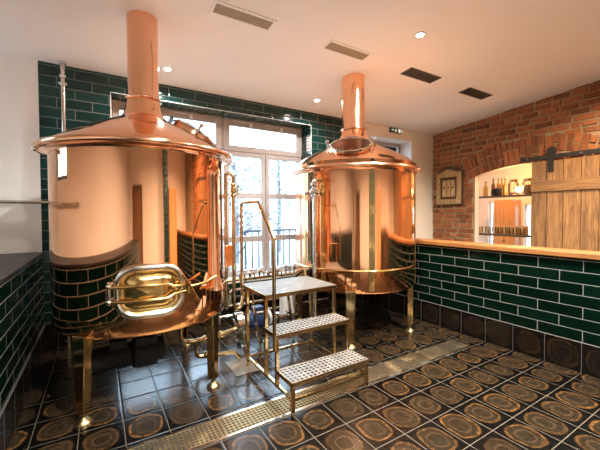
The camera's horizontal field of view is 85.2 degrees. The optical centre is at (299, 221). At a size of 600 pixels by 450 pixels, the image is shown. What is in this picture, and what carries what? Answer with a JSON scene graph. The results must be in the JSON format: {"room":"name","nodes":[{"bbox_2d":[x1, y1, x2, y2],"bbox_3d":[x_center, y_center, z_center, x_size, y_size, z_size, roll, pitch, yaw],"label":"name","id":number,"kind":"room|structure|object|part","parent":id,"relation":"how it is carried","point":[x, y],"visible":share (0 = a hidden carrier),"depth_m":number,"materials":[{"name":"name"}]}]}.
{"room":"brewery","nodes":[
{"label":"brewery","id":0,"kind":"room"},
{"bbox_2d":[0,255,43,412],"bbox_3d":[-1.708,0.945,1.282,0.520,1.068,5.140,-1,2,-32],"label":"wall","id":1,"kind":"structure","parent":0,"point":[22,294],"depth_m":2.48,"materials":[{"name":"green tile"}]},
{"bbox_2d":[0,252,43,284],"bbox_3d":[-1.707,0.397,1.264,0.542,0.026,5.148,-1,2,-32],"label":"slate top","id":2,"kind":"object","parent":1,"relation":"on","point":[11,264],"visible":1,"depth_m":2.79,"materials":[{"name":"grey stone"}]},
{"bbox_2d":[0,325,45,449],"bbox_3d":[-1.477,1.332,1.425,0.012,0.285,5.128,-1,2,-32],"label":"baseboard","id":3,"kind":"structure","parent":1,"relation":"attached to","point":[10,414],"depth_m":2.44,"materials":[{"name":"tile"}]},
{"bbox_2d":[0,53,432,323],"bbox_3d":[-0.743,-0.266,5.103,9.085,3.300,0.400,-1,2,-32],"label":"wall","id":4,"kind":"structure","parent":0,"point":[30,91],"depth_m":3.64,"materials":[{"name":"white paint"}]},
{"bbox_2d":[0,200,47,203],"bbox_3d":[-2.889,-0.182,2.499,1.999,0.060,1.789,-1,2,-32],"label":"wall rail","id":5,"kind":"object","parent":4,"relation":"attached to","point":[1,201],"visible":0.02,"depth_m":3.43,"materials":[{"name":"silver metal"}]},
{"bbox_2d":[111,100,222,149],"bbox_3d":[-1.801,-0.339,4.588,1.478,2.459,0.110,-1,2,-32],"label":"window","id":6,"kind":"structure","parent":4,"relation":"in","point":[116,106],"depth_m":4.68,"materials":[{"name":"paint"}]},
{"bbox_2d":[44,287,345,349],"bbox_3d":[-1.001,1.248,4.734,4.290,0.293,0.012,-1,2,-32],"label":"baseboard","id":7,"kind":"structure","parent":4,"relation":"attached to","point":[54,340],"depth_m":4.71,"materials":[{"name":"ceramic"}]},
{"bbox_2d":[110,92,311,154],"bbox_3d":[-1.036,-0.348,4.683,2.885,2.456,0.007,-1,2,-32],"label":"trim","id":8,"kind":"structure","parent":4,"relation":"attached to","point":[110,92],"depth_m":4.49,"materials":[{"name":"white paint"}]},
{"bbox_2d":[228,270,294,283],"bbox_3d":[-1.092,0.878,4.813,2.950,0.030,0.321,-1,2,-32],"label":"window sill","id":9,"kind":"structure","parent":4,"relation":"attached to","point":[229,278],"depth_m":5.07,"materials":[{"name":"white paint"}]},
{"bbox_2d":[223,117,301,277],"bbox_3d":[-0.576,-0.363,5.341,1.410,2.459,0.110,-1,2,-32],"label":"window","id":10,"kind":"structure","parent":4,"relation":"in","point":[264,155],"depth_m":5.30,"materials":[{"name":"paint"}]},
{"bbox_3d":[-0.579,-1.331,5.314,1.358,0.478,0.060,-1,2,-32],"label":"transom sash","id":11,"kind":"part","parent":10,"relation":"part of","materials":[{"name":"glass"}]},
{"bbox_2d":[221,263,328,320],"bbox_3d":[-0.255,0.975,4.696,2.550,0.676,0.707,-1,2,-32],"label":"pipe","id":12,"kind":"object","parent":4,"relation":"attached to","point":[285,266],"visible":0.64,"depth_m":4.69,"materials":[{"name":"silver metal"}]},
{"bbox_2d":[307,137,309,150],"bbox_3d":[0.143,-1.304,5.480,0.003,0.230,0.110,-1,2,-32],"label":"notice","id":13,"kind":"object","parent":4,"relation":"attached to","point":[308,138],"visible":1,"depth_m":5.48,"materials":[{"name":"white paper"}]},
{"bbox_2d":[371,140,400,152],"bbox_3d":[1.651,-1.122,6.689,1.126,1.022,0.060,-1,2,-32],"label":"window","id":14,"kind":"structure","parent":4,"relation":"in","point":[395,147],"depth_m":6.81,"materials":[{"name":"paint"}]},
{"bbox_3d":[1.650,-1.122,6.692,1.006,0.895,0.006,-1,2,-32],"label":"pane","id":15,"kind":"part","parent":14,"relation":"part of","materials":[{"name":"clear glass"}]},
{"bbox_2d":[389,127,401,133],"bbox_3d":[1.887,-1.790,6.429,0.325,0.090,0.043,-1,2,-32],"label":"exit sign","id":16,"kind":"object","parent":4,"relation":"attached to","point":[392,130],"visible":1,"depth_m":6.40,"materials":[{"name":"plastic"}]},
{"bbox_2d":[0,0,599,135],"bbox_3d":[1.209,-2.092,1.869,9.085,0.781,7.790,-1,2,-32],"label":"ceiling","id":17,"kind":"structure","parent":0,"point":[519,53],"depth_m":3.54,"materials":[{"name":"paint"}]},
{"bbox_2d":[163,66,171,70],"bbox_3d":[-1.556,-1.792,3.831,0.104,0.018,0.104,-1,2,-32],"label":"recessed light","id":18,"kind":"object","parent":17,"relation":"in","point":[166,68],"visible":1,"depth_m":3.82,"materials":[{"name":"white paint"}]},
{"bbox_2d":[209,0,276,31],"bbox_3d":[-0.517,-1.880,3.000,0.598,0.023,0.180,-1,2,-32],"label":"ceiling vent","id":19,"kind":"object","parent":17,"relation":"in","point":[218,8],"visible":1,"depth_m":2.98,"materials":[{"name":"beige metal"}]},
{"bbox_2d":[321,40,372,61],"bbox_3d":[0.531,-1.901,3.643,0.598,0.023,0.180,-1,2,-32],"label":"ceiling vent","id":20,"kind":"object","parent":17,"relation":"in","point":[332,46],"visible":1,"depth_m":3.63,"materials":[{"name":"beige metal"}]},
{"bbox_2d":[415,31,424,37],"bbox_3d":[1.252,-1.945,3.400,0.104,0.018,0.104,-1,2,-32],"label":"recessed light","id":21,"kind":"object","parent":17,"relation":"in","point":[421,34],"visible":1,"depth_m":3.39,"materials":[{"name":"white paint"}]},
{"bbox_2d":[400,67,441,83],"bbox_3d":[1.601,-1.921,4.301,0.598,0.023,0.180,-1,2,-32],"label":"ceiling vent","id":22,"kind":"object","parent":17,"relation":"in","point":[412,72],"visible":1,"depth_m":4.29,"materials":[{"name":"black metal"}]},
{"bbox_2d":[459,87,491,99],"bbox_3d":[2.676,-1.942,4.962,0.598,0.023,0.180,-1,2,-32],"label":"ceiling vent","id":23,"kind":"object","parent":17,"relation":"in","point":[471,92],"visible":1,"depth_m":4.95,"materials":[{"name":"black metal"}]},
{"bbox_2d":[7,297,599,449],"bbox_3d":[2.255,1.489,2.585,11.500,0.120,7.790,-1,2,-32],"label":"floor","id":24,"kind":"structure","parent":0,"point":[483,395],"depth_m":2.62,"materials":[{"name":"tile"}]},
{"bbox_2d":[58,60,70,348],"bbox_3d":[-2.618,-0.167,3.643,0.080,3.190,0.126,-1,2,-32],"label":"standpipe","id":25,"kind":"object","parent":24,"relation":"on","point":[62,76],"visible":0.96,"depth_m":3.58,"materials":[{"name":"silver metal"}]},
{"bbox_2d":[31,10,233,427],"bbox_3d":[-1.431,-0.211,3.014,1.610,3.295,1.610,0,1,-1],"label":"copper kettle","id":26,"kind":"object","parent":24,"relation":"on","point":[136,196],"visible":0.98,"depth_m":2.40,"materials":[{"name":"orange metal"}]},
{"bbox_3d":[-1.560,1.097,2.339,0.112,0.563,0.068,0,1,13],"label":"leg","id":27,"kind":"part","parent":26,"relation":"part of","materials":[{"name":"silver metal"}]},
{"bbox_3d":[-1.465,1.060,2.608,0.360,0.226,0.192,-1,2,-32],"label":"agitator motor","id":28,"kind":"part","parent":26,"relation":"part of","materials":[{"name":"black paint"}]},
{"bbox_3d":[-1.098,0.510,2.400,0.483,0.398,0.079,-1,2,-28],"label":"manway frame","id":29,"kind":"part","parent":26,"relation":"part of","materials":[{"name":"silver metal"}]},
{"bbox_3d":[-1.093,0.510,2.390,0.421,0.334,0.086,-1,2,-28],"label":"manway door","id":30,"kind":"part","parent":26,"relation":"part of","materials":[{"name":"gold metal"}]},
{"bbox_3d":[-1.314,1.063,3.734,0.112,0.563,0.068,0,1,13],"label":"leg","id":31,"kind":"part","parent":26,"relation":"part of","materials":[{"name":"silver metal"}]},
{"bbox_3d":[-0.919,-0.851,2.984,0.078,0.105,0.044,-1,2,-32],"label":"hatch knob","id":32,"kind":"part","parent":26,"relation":"part of","materials":[{"name":"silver metal"}]},
{"bbox_2d":[179,172,244,359],"bbox_3d":[-0.782,0.436,3.365,0.368,1.962,0.893,0,2,29],"label":"pipework","id":33,"kind":"object","parent":26,"relation":"attached to","point":[230,251],"visible":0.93,"depth_m":3.59,"materials":[{"name":"gold metal"}]},
{"bbox_3d":[-0.814,1.289,3.255,0.461,0.262,0.052,-1,1,-23],"label":"drain spout","id":34,"kind":"part","parent":33,"relation":"part of","materials":[{"name":"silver metal"}]},
{"bbox_3d":[-0.759,1.081,2.831,0.068,0.563,0.112,0,1,13],"label":"leg","id":35,"kind":"part","parent":26,"relation":"part of","materials":[{"name":"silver metal"}]},
{"bbox_2d":[219,313,220,330],"bbox_3d":[-1.024,0.979,4.122,0.180,0.860,0.100,-1,2,-32],"label":"control box","id":36,"kind":"object","parent":24,"relation":"on","point":[219,313],"visible":0.02,"depth_m":4.12,"materials":[{"name":"grey metal"}]},
{"bbox_2d":[225,357,257,375],"bbox_3d":[-0.569,1.425,3.219,0.245,0.005,0.330,-1,2,-32],"label":"drain cover","id":37,"kind":"object","parent":24,"relation":"on","point":[238,367],"visible":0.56,"depth_m":3.18,"materials":[{"name":"metal"}]},
{"bbox_2d":[231,304,271,349],"bbox_3d":[-0.563,1.206,3.734,0.509,0.420,0.331,-1,2,-32],"label":"pump","id":38,"kind":"object","parent":24,"relation":"on","point":[238,319],"visible":0.67,"depth_m":3.71,"materials":[{"name":"blue metal"}]},
{"bbox_3d":[-0.507,1.116,3.821,0.260,0.245,0.190,-1,2,-32],"label":"motor","id":39,"kind":"part","parent":38,"relation":"part of","materials":[{"name":"blue metal"}]},
{"bbox_2d":[250,282,294,349],"bbox_3d":[-0.310,1.056,3.658,0.606,0.727,0.125,-1,2,-32],"label":"stand","id":40,"kind":"object","parent":24,"relation":"on","point":[251,293],"visible":0.45,"depth_m":3.59,"materials":[{"name":"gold metal"}]},
{"bbox_2d":[279,288,295,317],"bbox_3d":[-0.183,1.179,4.766,0.201,0.422,0.170,-1,2,-32],"label":"canister","id":41,"kind":"object","parent":24,"relation":"on","point":[283,302],"visible":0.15,"depth_m":4.71,"materials":[{"name":"silver metal"}]},
{"bbox_2d":[122,338,472,449],"bbox_3d":[0.148,1.433,2.718,4.090,0.006,0.245,-1,2,-32],"label":"floor drain","id":42,"kind":"object","parent":24,"relation":"in","point":[203,434],"visible":0.94,"depth_m":2.53,"materials":[{"name":"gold metal"}]},
{"bbox_2d":[240,200,368,413],"bbox_3d":[-0.012,0.616,3.040,0.810,1.627,1.013,-1,2,-32],"label":"step platform","id":43,"kind":"object","parent":24,"relation":"on","point":[272,330],"visible":1,"depth_m":2.85,"materials":[{"name":"metal"}]},
{"bbox_3d":[-0.513,1.046,3.193,0.030,0.765,0.030,-1,2,-32],"label":"leg","id":44,"kind":"part","parent":43,"relation":"part of","materials":[{"name":"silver metal"}]},
{"bbox_3d":[-0.381,0.420,2.912,0.053,1.227,0.726,-1,2,-32],"label":"handrail","id":45,"kind":"part","parent":43,"relation":"part of","materials":[{"name":"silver metal"}]},
{"bbox_3d":[-0.296,1.010,2.838,0.030,0.680,0.030,-1,2,-32],"label":"leg","id":46,"kind":"part","parent":43,"relation":"part of","materials":[{"name":"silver metal"}]},
{"bbox_3d":[-0.188,1.156,2.667,0.030,0.395,0.030,-1,2,-32],"label":"leg","id":47,"kind":"part","parent":43,"relation":"part of","materials":[{"name":"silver metal"}]},
{"bbox_3d":[-0.055,1.343,2.457,0.030,0.200,0.030,-1,2,-32],"label":"leg","id":48,"kind":"part","parent":43,"relation":"part of","materials":[{"name":"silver metal"}]},
{"bbox_3d":[0.032,1.330,3.022,0.767,0.026,0.898,-1,2,-32],"label":"frame","id":49,"kind":"part","parent":43,"relation":"part of","materials":[{"name":"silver metal"}]},
{"bbox_3d":[0.118,1.034,3.581,0.030,0.765,0.030,-1,2,-32],"label":"leg","id":50,"kind":"part","parent":43,"relation":"part of","materials":[{"name":"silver metal"}]},
{"bbox_3d":[0.335,0.998,3.226,0.030,0.680,0.030,-1,2,-32],"label":"leg","id":51,"kind":"part","parent":43,"relation":"part of","materials":[{"name":"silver metal"}]},
{"bbox_3d":[0.443,1.144,3.055,0.030,0.395,0.030,-1,2,-32],"label":"leg","id":52,"kind":"part","parent":43,"relation":"part of","materials":[{"name":"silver metal"}]},
{"bbox_3d":[0.576,1.331,2.845,0.030,0.200,0.030,-1,2,-32],"label":"leg","id":53,"kind":"part","parent":43,"relation":"part of","materials":[{"name":"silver metal"}]},
{"bbox_2d":[290,73,420,349],"bbox_3d":[0.693,-0.252,4.319,1.719,3.295,1.681,-1,2,-32],"label":"copper kettle","id":54,"kind":"object","parent":24,"relation":"on","point":[355,196],"visible":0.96,"depth_m":3.65,"materials":[{"name":"orange metal"}]},
{"bbox_3d":[-0.001,1.035,4.552,0.068,0.568,0.112,0,1,13],"label":"leg","id":55,"kind":"part","parent":54,"relation":"part of","materials":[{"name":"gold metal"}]},
{"bbox_3d":[0.564,1.054,3.632,0.123,0.568,0.123,-1,2,-32],"label":"leg","id":56,"kind":"part","parent":54,"relation":"part of","materials":[{"name":"gold metal"}]},
{"bbox_3d":[1.399,1.038,4.146,0.068,0.568,0.112,0,1,13],"label":"leg","id":57,"kind":"part","parent":54,"relation":"part of","materials":[{"name":"gold metal"}]},
{"bbox_2d":[494,200,520,245],"bbox_3d":[4.844,0.398,7.642,0.319,1.800,0.450,-1,2,-32],"label":"tall cabinet","id":58,"kind":"object","parent":24,"relation":"on","point":[506,212],"visible":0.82,"depth_m":7.51,"materials":[{"name":"brown wood"}]},
{"bbox_3d":[4.677,0.368,7.668,0.015,1.660,0.210,-1,2,-32],"label":"door","id":59,"kind":"part","parent":58,"relation":"part of","materials":[{"name":"orange wood"}]},
{"bbox_3d":[4.792,0.372,7.481,0.015,1.660,0.210,-1,2,-32],"label":"door","id":60,"kind":"part","parent":58,"relation":"part of","materials":[{"name":"orange wood"}]},
{"bbox_2d":[393,244,599,346],"bbox_3d":[2.844,0.883,2.905,0.220,1.070,7.140,-1,2,-32],"label":"wall","id":61,"kind":"structure","parent":0,"point":[553,295],"depth_m":3.51,"materials":[{"name":"green tile"}]},
{"bbox_2d":[356,292,599,378],"bbox_3d":[2.747,1.278,2.854,0.012,0.285,7.140,-1,2,-32],"label":"baseboard","id":62,"kind":"structure","parent":61,"relation":"attached to","point":[580,357],"depth_m":3.63,"materials":[{"name":"tile"}]},
{"bbox_2d":[416,238,599,259],"bbox_3d":[2.847,0.320,2.896,0.305,0.053,7.140,-1,2,-32],"label":"wooden ledge","id":63,"kind":"object","parent":61,"relation":"on","point":[570,253],"visible":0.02,"depth_m":3.51,"materials":[{"name":"brown wood"}]},
{"bbox_2d":[433,80,599,242],"bbox_3d":[4.787,-0.595,4.099,0.163,3.950,7.790,-1,2,-32],"label":"wall","id":64,"kind":"structure","parent":0,"point":[568,121],"depth_m":5.79,"materials":[{"name":"brick"}]},
{"bbox_2d":[436,166,463,205],"bbox_3d":[3.060,-0.730,6.707,0.050,0.805,0.615,-1,2,-32],"label":"wooden plaque","id":65,"kind":"object","parent":64,"relation":"attached to","point":[450,179],"visible":1,"depth_m":6.67,"materials":[{"name":"brown wood"}]},
{"bbox_2d":[479,233,530,237],"bbox_3d":[4.113,0.264,5.605,0.232,0.035,2.430,-1,2,-32],"label":"wall shelf","id":66,"kind":"object","parent":64,"relation":"attached to","point":[487,234],"visible":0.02,"depth_m":5.98,"materials":[{"name":"brown wood"}]},
{"bbox_2d":[495,225,528,234],"bbox_3d":[3.940,0.157,6.077,0.020,0.160,0.580,-1,2,-32],"label":"serving tray","id":67,"kind":"object","parent":66,"relation":"on","point":[496,226],"visible":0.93,"depth_m":6.05,"materials":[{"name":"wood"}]},
{"bbox_2d":[479,194,531,198],"bbox_3d":[4.110,-0.457,5.588,0.232,0.030,2.430,-1,2,-32],"label":"wall shelf","id":68,"kind":"object","parent":64,"relation":"attached to","point":[521,195],"visible":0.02,"depth_m":5.95,"materials":[{"name":"brown wood"}]},
{"bbox_2d":[483,182,487,195],"bbox_3d":[3.636,-0.632,6.385,0.084,0.287,0.084,-1,2,-32],"label":"bottle","id":69,"kind":"object","parent":68,"relation":"on","point":[485,189],"visible":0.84,"depth_m":6.35,"materials":[{"name":"orange glass"}]},
{"bbox_2d":[491,179,494,195],"bbox_3d":[3.711,-0.653,6.262,0.068,0.335,0.068,-1,2,-32],"label":"bottle","id":70,"kind":"object","parent":68,"relation":"on","point":[493,184],"visible":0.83,"depth_m":6.24,"materials":[{"name":"brown glass"}]},
{"bbox_2d":[491,188,501,195],"bbox_3d":[3.707,-0.553,6.139,0.162,0.140,0.136,0,1,24],"label":"mug","id":71,"kind":"object","parent":68,"relation":"on","point":[496,191],"visible":0.98,"depth_m":6.08,"materials":[{"name":"black ceramic"}]},
{"bbox_2d":[503,178,506,194],"bbox_3d":[3.848,-0.646,6.115,0.060,0.326,0.060,-1,2,-32],"label":"bottle","id":72,"kind":"object","parent":68,"relation":"on","point":[505,184],"visible":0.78,"depth_m":6.10,"materials":[{"name":"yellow glass"}]},
{"bbox_2d":[508,179,518,194],"bbox_3d":[3.899,-0.625,5.956,0.164,0.290,0.164,-1,2,-32],"label":"storage jar","id":73,"kind":"object","parent":68,"relation":"on","point":[511,180],"visible":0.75,"depth_m":5.94,"materials":[{"name":"clear glass"}]},
{"bbox_3d":[3.899,-0.605,5.957,0.164,0.250,0.164,-1,2,-32],"label":"glass","id":74,"kind":"part","parent":73,"relation":"part of","materials":[{"name":"clear glass"}]},
{"bbox_2d":[522,178,531,193],"bbox_3d":[4.022,-0.621,5.756,0.164,0.290,0.164,-1,2,-32],"label":"storage jar","id":75,"kind":"object","parent":68,"relation":"on","point":[526,189],"visible":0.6,"depth_m":5.71,"materials":[{"name":"clear glass"}]},
{"bbox_2d":[520,148,599,162],"bbox_3d":[4.433,-1.011,4.446,0.090,0.100,2.565,-1,2,-32],"label":"door track","id":76,"kind":"object","parent":64,"relation":"attached to","point":[597,150],"visible":1,"depth_m":5.01,"materials":[{"name":"black metal"}]},
{"bbox_2d":[531,147,599,250],"bbox_3d":[4.368,0.089,4.536,0.062,2.507,2.048,-1,2,-32],"label":"sliding barn door","id":77,"kind":"structure","parent":76,"relation":"hanging from","point":[565,200],"depth_m":4.99,"materials":[{"name":"brown wood"}]},
{"bbox_2d":[479,164,599,248],"bbox_3d":[5.532,-0.142,7.039,0.200,2.900,4.200,-1,2,-32],"label":"wall","id":78,"kind":"structure","parent":0,"point":[521,172],"depth_m":7.85,"materials":[{"name":"beige paint"}]},
{"bbox_2d":[490,203,491,242],"bbox_3d":[4.849,0.130,8.197,0.040,1.210,0.120,-1,2,-32],"label":"window","id":79,"kind":"structure","parent":78,"relation":"in","point":[490,203],"depth_m":8.23,"materials":[{"name":"white paint"}]},
{"bbox_2d":[511,188,520,200],"bbox_3d":[3.907,-0.485,5.815,0.093,0.237,0.213,-1,2,-32],"label":"globe lamp","id":80,"kind":"object","parent":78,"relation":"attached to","point":[518,190],"visible":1,"depth_m":5.80,"materials":[{"name":"white glass"}]},
{"bbox_2d":[525,204,530,245],"bbox_3d":[5.279,0.179,7.500,0.040,1.140,0.140,-1,2,-32],"label":"window","id":81,"kind":"structure","parent":78,"relation":"in","point":[526,204],"depth_m":7.54,"materials":[{"name":"white paint"}]},
{"label":"outside","id":82,"kind":"structure","parent":0,"visible":0},
{"bbox_2d":[230,226,529,269],"bbox_3d":[-9.209,1.386,20.759,34.000,0.350,35.040,-1,2,-32],"label":"ground","id":83,"kind":"structure","parent":82,"point":[286,242],"depth_m":14.37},
{"bbox_2d":[230,261,247,270],"bbox_3d":[-1.279,1.144,5.812,1.242,0.844,0.915,-1,2,-32],"label":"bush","id":84,"kind":"object","parent":83,"relation":"on","point":[237,265],"visible":0.02,"depth_m":5.90,"materials":[{"name":"green plant"}]},
{"bbox_2d":[229,140,290,262],"bbox_3d":[-1.968,-0.700,11.083,3.038,4.206,2.780,-1,2,-32],"label":"tree","id":85,"kind":"object","parent":83,"relation":"on","point":[247,221],"visible":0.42,"depth_m":10.93,"materials":[{"name":"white plant"}]},
{"bbox_2d":[231,228,294,268],"bbox_3d":[-0.910,0.832,6.854,2.833,1.325,0.050,-1,2,-32],"label":"railing","id":86,"kind":"object","parent":83,"relation":"on","point":[289,229],"visible":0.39,"depth_m":6.87,"materials":[{"name":"metal"}]},
{"bbox_3d":[-0.423,0.185,7.141,1.650,0.050,0.050,-1,2,-32],"label":"rail","id":87,"kind":"part","parent":86,"relation":"part of","materials":[{"name":"metal"}]},
{"bbox_2d":[239,135,295,251],"bbox_3d":[-1.117,-1.333,14.089,3.377,5.324,3.901,0,1,1],"label":"tree","id":88,"kind":"object","parent":83,"relation":"on","point":[279,170],"visible":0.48,"depth_m":13.92,"materials":[{"name":"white plant"}]}
]}

